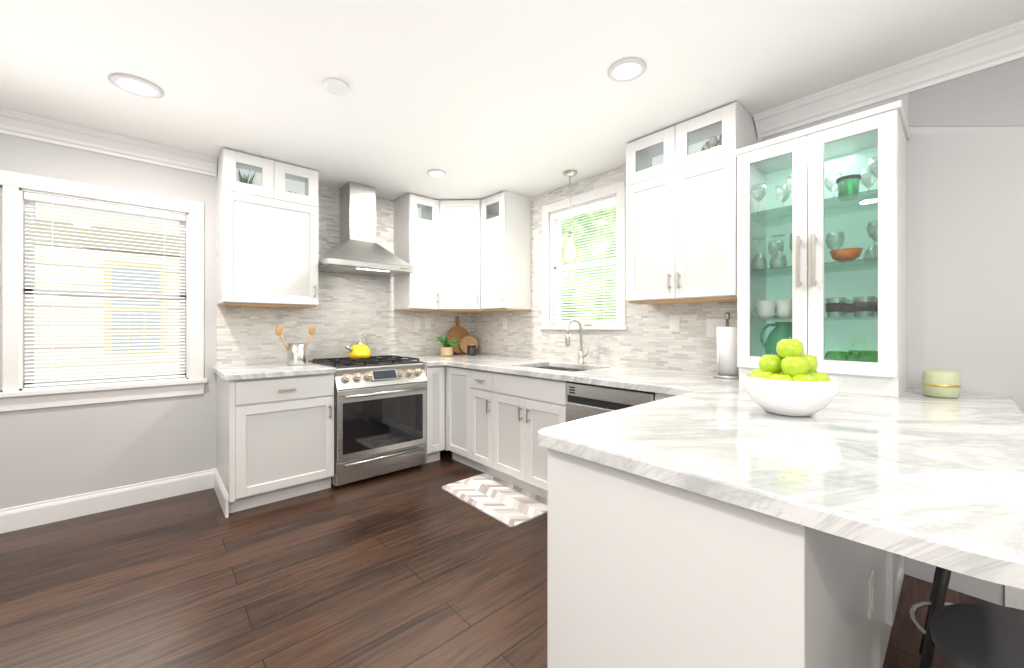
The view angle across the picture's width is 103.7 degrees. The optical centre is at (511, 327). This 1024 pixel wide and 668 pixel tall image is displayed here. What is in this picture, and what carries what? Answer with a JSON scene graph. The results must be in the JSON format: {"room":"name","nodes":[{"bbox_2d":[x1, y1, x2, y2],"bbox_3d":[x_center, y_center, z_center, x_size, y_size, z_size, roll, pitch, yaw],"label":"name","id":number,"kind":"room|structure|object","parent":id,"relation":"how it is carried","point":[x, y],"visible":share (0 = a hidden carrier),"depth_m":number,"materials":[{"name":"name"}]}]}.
{"room":"kitchen","nodes":[
{"label":"kitchen","id":0,"kind":"room"},
{"bbox_2d":[0,133,215,508],"bbox_3d":[-2.502,-0.024,2.968,5.620,2.487,0.160,0,0,-42],"label":"wall","id":1,"kind":"structure","parent":0,"point":[53,453],"depth_m":2.69,"materials":[{"name":"white paint"}]},
{"bbox_2d":[0,170,207,411],"bbox_3d":[-3.023,-0.213,2.437,1.871,1.430,0.155,0,0,-42],"label":"window","id":2,"kind":"structure","parent":1,"relation":"in","point":[16,394],"depth_m":2.60,"materials":[{"name":"white"}]},
{"bbox_2d":[24,192,185,386],"bbox_3d":[-2.696,-0.228,2.713,0.764,1.189,0.040,0,0,-42],"label":"window blind","id":3,"kind":"object","parent":2,"relation":"attached to","point":[86,204],"visible":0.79,"depth_m":2.67,"materials":[{"name":"white plastic"}]},
{"bbox_2d":[0,469,211,533],"bbox_3d":[-3.325,1.150,2.111,2.870,0.140,0.016,0,0,-42],"label":"baseboard","id":4,"kind":"structure","parent":1,"relation":"attached to","point":[39,513],"depth_m":2.65,"materials":[{"name":"white wood"}]},
{"bbox_2d":[0,108,217,176],"bbox_3d":[-3.266,-1.208,2.113,2.780,0.118,0.092,0,0,-42],"label":"crown molding","id":5,"kind":"structure","parent":1,"relation":"attached to","point":[12,123],"depth_m":2.63,"materials":[{"name":"white wood"}]},
{"bbox_2d":[212,468,228,517],"bbox_3d":[-2.036,1.150,2.811,0.017,0.140,0.635,0,0,-42],"label":"baseboard","id":6,"kind":"structure","parent":1,"relation":"attached to","point":[223,497],"depth_m":2.76,"materials":[{"name":"white wood"}]},
{"bbox_2d":[217,148,317,307],"bbox_3d":[-1.896,-0.713,3.144,0.629,1.100,0.378,0,0,-42],"label":"upper cabinet","id":7,"kind":"object","parent":1,"relation":"attached to","point":[267,232],"visible":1,"depth_m":3.02,"materials":[{"name":"white wood"}]},
{"bbox_2d":[216,176,470,365],"bbox_3d":[-1.368,-0.478,3.874,2.398,1.576,0.006,0,0,-42],"label":"tile","id":8,"kind":"structure","parent":1,"relation":"attached to","point":[344,312],"depth_m":3.66,"materials":[{"name":"tile"}]},
{"bbox_2d":[414,318,420,328],"bbox_3d":[-0.990,-0.035,4.203,0.075,0.120,0.008,0,0,-42],"label":"electrical outlet plate","id":9,"kind":"object","parent":8,"relation":"attached to","point":[417,321],"depth_m":4.20,"materials":[{"name":"white plastic"}]},
{"bbox_2d":[425,318,430,328],"bbox_3d":[-0.897,-0.035,4.286,0.075,0.120,0.008,0,0,-42],"label":"electrical outlet plate","id":10,"kind":"object","parent":8,"relation":"attached to","point":[427,320],"depth_m":4.28,"materials":[{"name":"white plastic"}]},
{"bbox_2d":[318,182,413,276],"bbox_3d":[-1.328,-0.876,3.574,0.750,0.777,0.498,0,0,-42],"label":"range hood","id":11,"kind":"object","parent":1,"relation":"attached to","point":[355,249],"visible":0.92,"depth_m":3.53,"materials":[{"name":"silver metal"}]},
{"bbox_2d":[394,193,438,311],"bbox_3d":[-0.945,-0.713,3.998,0.318,1.100,0.378,0,0,-42],"label":"upper cabinet","id":12,"kind":"object","parent":1,"relation":"attached to","point":[416,231],"visible":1,"depth_m":3.89,"materials":[{"name":"white wood"}]},
{"bbox_2d":[425,199,503,312],"bbox_3d":[-0.500,-0.713,4.221,0.638,1.100,0.641,0,0,-42],"label":"upper cabinet","id":13,"kind":"object","parent":1,"relation":"attached to","point":[459,256],"visible":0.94,"depth_m":3.98,"materials":[{"name":"white wood"}]},
{"bbox_2d":[0,450,1000,667],"bbox_3d":[-0.545,1.260,0.787,5.620,0.080,6.020,0,0,-42],"label":"floor","id":14,"kind":"structure","parent":0,"point":[417,567],"depth_m":1.89,"materials":[{"name":"brown wood"}]},
{"bbox_2d":[216,373,333,512],"bbox_3d":[-1.777,0.779,3.018,0.646,0.879,0.730,0,0,-42],"label":"base cabinet","id":15,"kind":"object","parent":14,"relation":"on","point":[275,439],"visible":0.96,"depth_m":2.76,"materials":[{"name":"white wood"}]},
{"bbox_2d":[212,362,335,380],"bbox_3d":[-1.787,0.320,3.010,0.670,0.040,0.718,0,0,-42],"label":"countertop","id":16,"kind":"structure","parent":15,"relation":"on","point":[245,372],"depth_m":2.84,"materials":[{"name":"stone"}]},
{"bbox_2d":[276,326,314,365],"bbox_3d":[-1.703,0.144,3.174,0.284,0.310,0.128,0,0,-42],"label":"utensil holder","id":17,"kind":"object","parent":16,"relation":"on","point":[296,354],"visible":1,"depth_m":3.12,"materials":[{"name":"silver metal"}]},
{"bbox_2d":[309,355,426,487],"bbox_3d":[-1.234,0.747,3.469,0.754,0.944,0.778,0,0,-42],"label":"range","id":18,"kind":"object","parent":14,"relation":"on","point":[379,415],"visible":0.94,"depth_m":3.20,"materials":[{"name":"silver metal"}]},
{"bbox_2d":[345,333,370,358],"bbox_3d":[-1.372,0.164,3.559,0.238,0.221,0.189,0,0,-42],"label":"kettle","id":19,"kind":"object","parent":18,"relation":"on","point":[359,350],"visible":1,"depth_m":3.51,"materials":[{"name":"yellow metal"}]},
{"bbox_2d":[425,365,444,462],"bbox_3d":[-0.907,0.779,3.820,0.193,0.879,0.698,0,0,-42],"label":"base cabinet","id":20,"kind":"object","parent":14,"relation":"on","point":[435,415],"visible":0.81,"depth_m":3.57,"materials":[{"name":"white wood"}]},
{"bbox_2d":[444,365,501,479],"bbox_3d":[-0.106,0.779,3.651,0.817,0.879,0.704,0,0,-42],"label":"base cabinet","id":21,"kind":"object","parent":14,"relation":"on","point":[469,392],"visible":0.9,"depth_m":3.37,"materials":[{"name":"white wood"}]},
{"bbox_2d":[442,473,546,526],"bbox_3d":[-0.109,1.214,2.885,0.440,0.010,0.820,0,0,-42],"label":"kitchen mat","id":22,"kind":"object","parent":14,"relation":"on","point":[505,503],"visible":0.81,"depth_m":2.83,"materials":[{"name":"white fabric"}]},
{"bbox_2d":[493,372,567,498],"bbox_3d":[0.378,0.779,3.112,0.817,0.879,0.742,0,0,-42],"label":"base cabinet","id":23,"kind":"object","parent":14,"relation":"on","point":[526,409],"visible":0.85,"depth_m":2.88,"materials":[{"name":"white wood"}]},
{"bbox_2d":[566,381,654,421],"bbox_3d":[0.776,0.781,2.564,0.626,0.875,0.597,0,0,-42],"label":"dishwasher","id":24,"kind":"object","parent":14,"relation":"on","point":[585,400],"visible":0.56,"depth_m":2.40,"materials":[{"name":"silver metal"}]},
{"bbox_2d":[655,393,676,400],"bbox_3d":[1.141,0.779,2.300,0.766,0.880,0.276,0,0,-42],"label":"base cabinet","id":25,"kind":"object","parent":14,"relation":"on","point":[658,396],"depth_m":2.12,"materials":[{"name":"white wood"}]},
{"bbox_2d":[547,448,898,667],"bbox_3d":[0.770,0.779,1.346,1.215,0.880,0.644,0,0,-42],"label":"base cabinet","id":26,"kind":"object","parent":14,"relation":"on","point":[643,572],"depth_m":0.92,"materials":[{"name":"white wood"}]},
{"bbox_2d":[403,353,1023,420],"bbox_3d":[0.467,0.320,2.866,1.004,0.040,3.944,0,0,-42],"label":"countertop","id":27,"kind":"structure","parent":26,"relation":"on","point":[657,380],"depth_m":2.59,"materials":[{"name":"stone"}]},
{"bbox_2d":[432,335,463,355],"bbox_3d":[-0.658,0.189,4.124,0.385,0.219,0.276,0,0,-42],"label":"potted fern","id":28,"kind":"object","parent":27,"relation":"on","point":[447,350],"visible":1,"depth_m":4.09,"materials":[{"name":"green plant"}]},
{"bbox_2d":[447,316,469,353],"bbox_3d":[-0.598,0.090,4.507,0.310,0.417,0.082,0,0,-42],"label":"cutting boards","id":29,"kind":"object","parent":27,"relation":"on","point":[458,332],"visible":0.67,"depth_m":4.48,"materials":[{"name":"brown wood"}]},
{"bbox_2d":[460,336,477,352],"bbox_3d":[-0.479,0.199,4.487,0.200,0.198,0.055,0,0,-9],"label":"cutting board","id":30,"kind":"object","parent":27,"relation":"on","point":[466,340],"visible":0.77,"depth_m":4.49,"materials":[{"name":"brown wood"}]},
{"bbox_2d":[467,343,476,354],"bbox_3d":[-0.427,0.236,4.272,0.100,0.125,0.100,0,0,-42],"label":"canister","id":31,"kind":"object","parent":27,"relation":"on","point":[471,348],"visible":1,"depth_m":4.23,"materials":[{"name":"grey"}]},
{"bbox_2d":[533,366,584,371],"bbox_3d":[0.363,0.441,3.100,0.484,0.200,0.684,0,0,-42],"label":"sink","id":32,"kind":"object","parent":27,"relation":"in","point":[560,368],"visible":0.02,"depth_m":3.39,"materials":[{"name":"silver metal"}]},
{"bbox_2d":[565,318,588,362],"bbox_3d":[0.531,0.114,3.264,0.219,0.371,0.111,0,0,-42],"label":"faucet","id":33,"kind":"object","parent":27,"relation":"on","point":[582,355],"visible":1,"depth_m":3.31,"materials":[{"name":"silver metal"}]},
{"bbox_2d":[713,312,738,378],"bbox_3d":[1.279,0.105,2.390,0.159,0.388,0.156,0,0,-42],"label":"paper towel holder","id":34,"kind":"object","parent":27,"relation":"on","point":[727,367],"visible":0.94,"depth_m":2.34,"materials":[{"name":"white paper"}]},
{"bbox_2d":[734,100,909,396],"bbox_3d":[1.558,-0.326,2.051,0.478,1.249,0.646,0,0,-42],"label":"display cabinet","id":35,"kind":"object","parent":27,"relation":"on","point":[810,277],"visible":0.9,"depth_m":1.94,"materials":[{"name":"white wood"}]},
{"bbox_2d":[760,322,791,354],"bbox_3d":[1.449,0.080,2.159,0.181,0.215,0.208,0,0,-42],"label":"jug","id":36,"kind":"object","parent":35,"relation":"in","point":[773,339],"depth_m":2.12,"materials":[{"name":"green"}]},
{"bbox_2d":[751,220,877,269],"bbox_3d":[1.558,-0.392,2.052,0.238,0.175,0.560,0,0,-42],"label":"glassware","id":37,"kind":"object","parent":35,"relation":"in","point":[827,245],"depth_m":2.08,"materials":[{"name":"clear glass"}]},
{"bbox_2d":[751,157,877,210],"bbox_3d":[1.552,-0.688,2.053,0.556,0.166,0.218,0,0,45],"label":"glassware","id":38,"kind":"object","parent":35,"relation":"in","point":[870,168],"depth_m":2.05,"materials":[{"name":"clear glass"}]},
{"bbox_2d":[825,297,847,317],"bbox_3d":[1.551,-0.092,1.925,0.079,0.095,0.081,0,0,-42],"label":"tumbler","id":39,"kind":"object","parent":35,"relation":"in","point":[844,300],"depth_m":1.90,"materials":[{"name":"black"}]},
{"bbox_2d":[824,350,852,360],"bbox_3d":[1.566,0.153,1.938,0.098,0.070,0.098,0,0,36],"label":"bowl","id":40,"kind":"object","parent":35,"relation":"in","point":[827,353],"depth_m":1.91,"materials":[{"name":"green glass"}]},
{"bbox_2d":[829,248,862,260],"bbox_3d":[1.563,-0.332,1.882,0.122,0.055,0.124,0,0,-42],"label":"bowl","id":41,"kind":"object","parent":35,"relation":"in","point":[850,253],"depth_m":1.85,"materials":[{"name":"orange glass"}]},
{"bbox_2d":[836,174,860,195],"bbox_3d":[1.589,-0.655,1.898,0.090,0.101,0.092,0,0,-42],"label":"cup","id":42,"kind":"object","parent":35,"relation":"in","point":[854,184],"depth_m":1.87,"materials":[{"name":"green glass"}]},
{"bbox_2d":[848,296,877,316],"bbox_3d":[1.618,-0.092,1.851,0.079,0.095,0.081,0,0,-42],"label":"tumbler","id":43,"kind":"object","parent":35,"relation":"in","point":[864,307],"depth_m":1.84,"materials":[{"name":"black"}]},
{"bbox_2d":[853,350,877,361],"bbox_3d":[1.654,0.149,1.855,0.108,0.077,0.108,0,0,36],"label":"bowl","id":44,"kind":"object","parent":35,"relation":"in","point":[871,356],"depth_m":1.83,"materials":[{"name":"green glass"}]},
{"bbox_2d":[922,369,960,397],"bbox_3d":[1.854,0.241,1.737,0.116,0.116,0.116,0,0,-42],"label":"jar","id":45,"kind":"object","parent":27,"relation":"on","point":[940,383],"visible":1,"depth_m":1.70,"materials":[{"name":"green ceramic"}]},
{"bbox_2d":[538,385,1023,588],"bbox_3d":[0.800,0.320,1.181,1.110,0.040,0.990,0,0,-42],"label":"countertop","id":46,"kind":"structure","parent":26,"relation":"on","point":[917,474],"depth_m":0.89,"materials":[{"name":"stone"}]},
{"bbox_2d":[740,372,841,415],"bbox_3d":[0.961,0.235,1.400,0.292,0.128,0.292,0,0,-42],"label":"fruit bowl","id":47,"kind":"object","parent":46,"relation":"on","point":[793,398],"visible":0.9,"depth_m":1.30,"materials":[{"name":"white ceramic"}]},
{"bbox_2d":[750,337,830,381],"bbox_3d":[0.961,0.135,1.400,0.240,0.200,0.238,0,0,-42],"label":"apples","id":48,"kind":"object","parent":47,"relation":"in","point":[791,361],"visible":0.79,"depth_m":1.36,"materials":[{"name":"green food"}]},
{"bbox_2d":[899,555,903,595],"bbox_3d":[1.345,0.779,1.862,0.447,0.880,0.644,0,0,-42],"label":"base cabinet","id":49,"kind":"object","parent":14,"relation":"on","point":[901,558],"depth_m":1.73,"materials":[{"name":"white wood"}]},
{"bbox_2d":[715,379,1022,412],"bbox_3d":[1.504,0.320,1.813,0.420,0.040,0.990,0,0,-42],"label":"countertop","id":50,"kind":"structure","parent":49,"relation":"on","point":[966,400],"depth_m":1.66,"materials":[{"name":"stone"}]},
{"bbox_2d":[909,566,952,667],"bbox_3d":[1.521,0.895,1.284,0.370,0.650,0.370,0,0,-42],"label":"stool","id":51,"kind":"object","parent":14,"relation":"on","point":[939,589],"visible":0.25,"depth_m":1.29,"materials":[{"name":"grey metal"}]},
{"bbox_2d":[930,603,1023,667],"bbox_3d":[0.960,0.895,0.667,0.370,0.650,0.370,0,0,-42],"label":"stool","id":52,"kind":"object","parent":14,"relation":"on","point":[967,635],"visible":1,"depth_m":0.75,"materials":[{"name":"grey leather"}]},
{"bbox_2d":[0,0,1023,200],"bbox_3d":[-0.545,-1.317,0.787,5.620,0.100,6.020,0,0,-42],"label":"ceiling","id":53,"kind":"structure","parent":0,"point":[477,99],"depth_m":1.98,"materials":[{"name":"white paint"}]},
{"bbox_2d":[108,73,163,98],"bbox_3d":[-1.967,-1.260,2.111,0.215,0.013,0.215,0,0,9],"label":"recessed light","id":54,"kind":"object","parent":53,"relation":"in","point":[131,84],"depth_m":2.10,"materials":[{"name":"white plastic"}]},
{"bbox_2d":[323,78,348,95],"bbox_3d":[-0.920,-1.252,2.103,0.124,0.029,0.124,0,0,-42],"label":"smoke detector","id":55,"kind":"object","parent":53,"relation":"attached to","point":[335,86],"visible":1,"depth_m":2.08,"materials":[{"name":"white plastic"}]},
{"bbox_2d":[427,169,446,176],"bbox_3d":[-0.616,-1.260,3.303,0.161,0.013,0.161,0,0,42],"label":"recessed light","id":56,"kind":"object","parent":53,"relation":"in","point":[434,172],"depth_m":3.29,"materials":[{"name":"white plastic"}]},
{"bbox_2d":[562,170,577,263],"bbox_3d":[0.476,-0.893,3.295,0.124,0.746,0.124,0,0,-42],"label":"pendant light","id":57,"kind":"object","parent":53,"relation":"hanging from","point":[570,253],"visible":0.98,"depth_m":3.26,"materials":[{"name":"glass"}]},
{"bbox_2d":[608,57,645,81],"bbox_3d":[0.564,-1.260,1.977,0.183,0.013,0.183,0,0,42],"label":"recessed light","id":58,"kind":"object","parent":53,"relation":"in","point":[626,69],"depth_m":1.97,"materials":[{"name":"white plastic"}]},
{"bbox_2d":[559,57,1023,605],"bbox_3d":[1.539,-0.024,2.550,0.164,2.487,5.860,0,0,-42],"label":"wall","id":59,"kind":"structure","parent":0,"point":[965,252],"depth_m":1.83,"materials":[{"name":"white paint"}]},
{"bbox_2d":[481,191,530,310],"bbox_3d":[-0.071,-0.713,3.938,0.378,1.100,0.350,0,0,-42],"label":"upper cabinet","id":60,"kind":"object","parent":59,"relation":"attached to","point":[505,250],"visible":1,"depth_m":3.82,"materials":[{"name":"white wood"}]},
{"bbox_2d":[539,181,627,329],"bbox_3d":[0.623,-0.559,3.506,0.150,1.167,0.934,0,0,-42],"label":"window","id":61,"kind":"structure","parent":59,"relation":"in","point":[618,190],"depth_m":3.52,"materials":[{"name":"white"}]},
{"bbox_2d":[551,197,615,323],"bbox_3d":[0.611,-0.536,3.496,0.040,1.021,0.702,0,0,-42],"label":"window blind","id":62,"kind":"object","parent":61,"relation":"attached to","point":[605,202],"visible":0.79,"depth_m":3.46,"materials":[{"name":"white"}]},
{"bbox_2d":[471,136,762,373],"bbox_3d":[0.526,-0.478,3.557,0.006,1.576,2.993,0,0,-42],"label":"tile","id":63,"kind":"structure","parent":59,"relation":"attached to","point":[647,338],"depth_m":3.28,"materials":[{"name":"tile"}]},
{"bbox_2d":[502,318,506,328],"bbox_3d":[-0.076,-0.035,4.218,0.008,0.120,0.075,0,0,-42],"label":"electrical outlet plate","id":64,"kind":"object","parent":63,"relation":"attached to","point":[504,320],"depth_m":4.21,"materials":[{"name":"white plastic"}]},
{"bbox_2d":[670,315,679,331],"bbox_3d":[1.152,-0.025,2.848,0.008,0.120,0.075,0,0,-42],"label":"electrical outlet plate","id":65,"kind":"object","parent":63,"relation":"attached to","point":[674,319],"depth_m":2.84,"materials":[{"name":"white plastic"}]},
{"bbox_2d":[706,318,725,336],"bbox_3d":[1.340,0.005,2.639,0.008,0.125,0.125,0,0,-42],"label":"electrical outlet plate","id":66,"kind":"object","parent":63,"relation":"attached to","point":[712,324],"depth_m":2.65,"materials":[{"name":"white plastic"}]},
{"bbox_2d":[626,102,756,304],"bbox_3d":[1.129,-0.713,2.601,0.378,1.100,0.700,0,0,-42],"label":"upper cabinet","id":67,"kind":"object","parent":59,"relation":"attached to","point":[681,213],"visible":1,"depth_m":2.46,"materials":[{"name":"white wood"}]},
{"bbox_2d":[753,20,1023,138],"bbox_3d":[2.347,-1.208,1.463,0.092,0.118,2.605,0,0,-42],"label":"crown molding","id":68,"kind":"structure","parent":59,"relation":"attached to","point":[1000,46],"depth_m":1.96,"materials":[{"name":"white wood"}]},
{"bbox_2d":[1005,585,1023,609],"bbox_3d":[2.724,1.150,1.100,0.016,0.140,1.740,0,0,-42],"label":"baseboard","id":69,"kind":"structure","parent":59,"relation":"attached to","point":[1014,597],"depth_m":1.72,"materials":[{"name":"white wood"}]},
{"label":"outside","id":70,"kind":"structure","parent":0,"visible":0},
{"bbox_2d":[561,205,615,319],"bbox_3d":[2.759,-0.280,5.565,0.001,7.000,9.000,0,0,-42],"label":"trees","id":71,"kind":"object","parent":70,"point":[611,209],"depth_m":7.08,"materials":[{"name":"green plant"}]},
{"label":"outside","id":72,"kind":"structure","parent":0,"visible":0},
{"bbox_2d":[34,202,179,379],"bbox_3d":[-4.942,-0.530,4.789,8.500,5.500,0.270,0,0,-42],"label":"house","id":73,"kind":"structure","parent":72,"point":[60,207],"depth_m":4.88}
]}

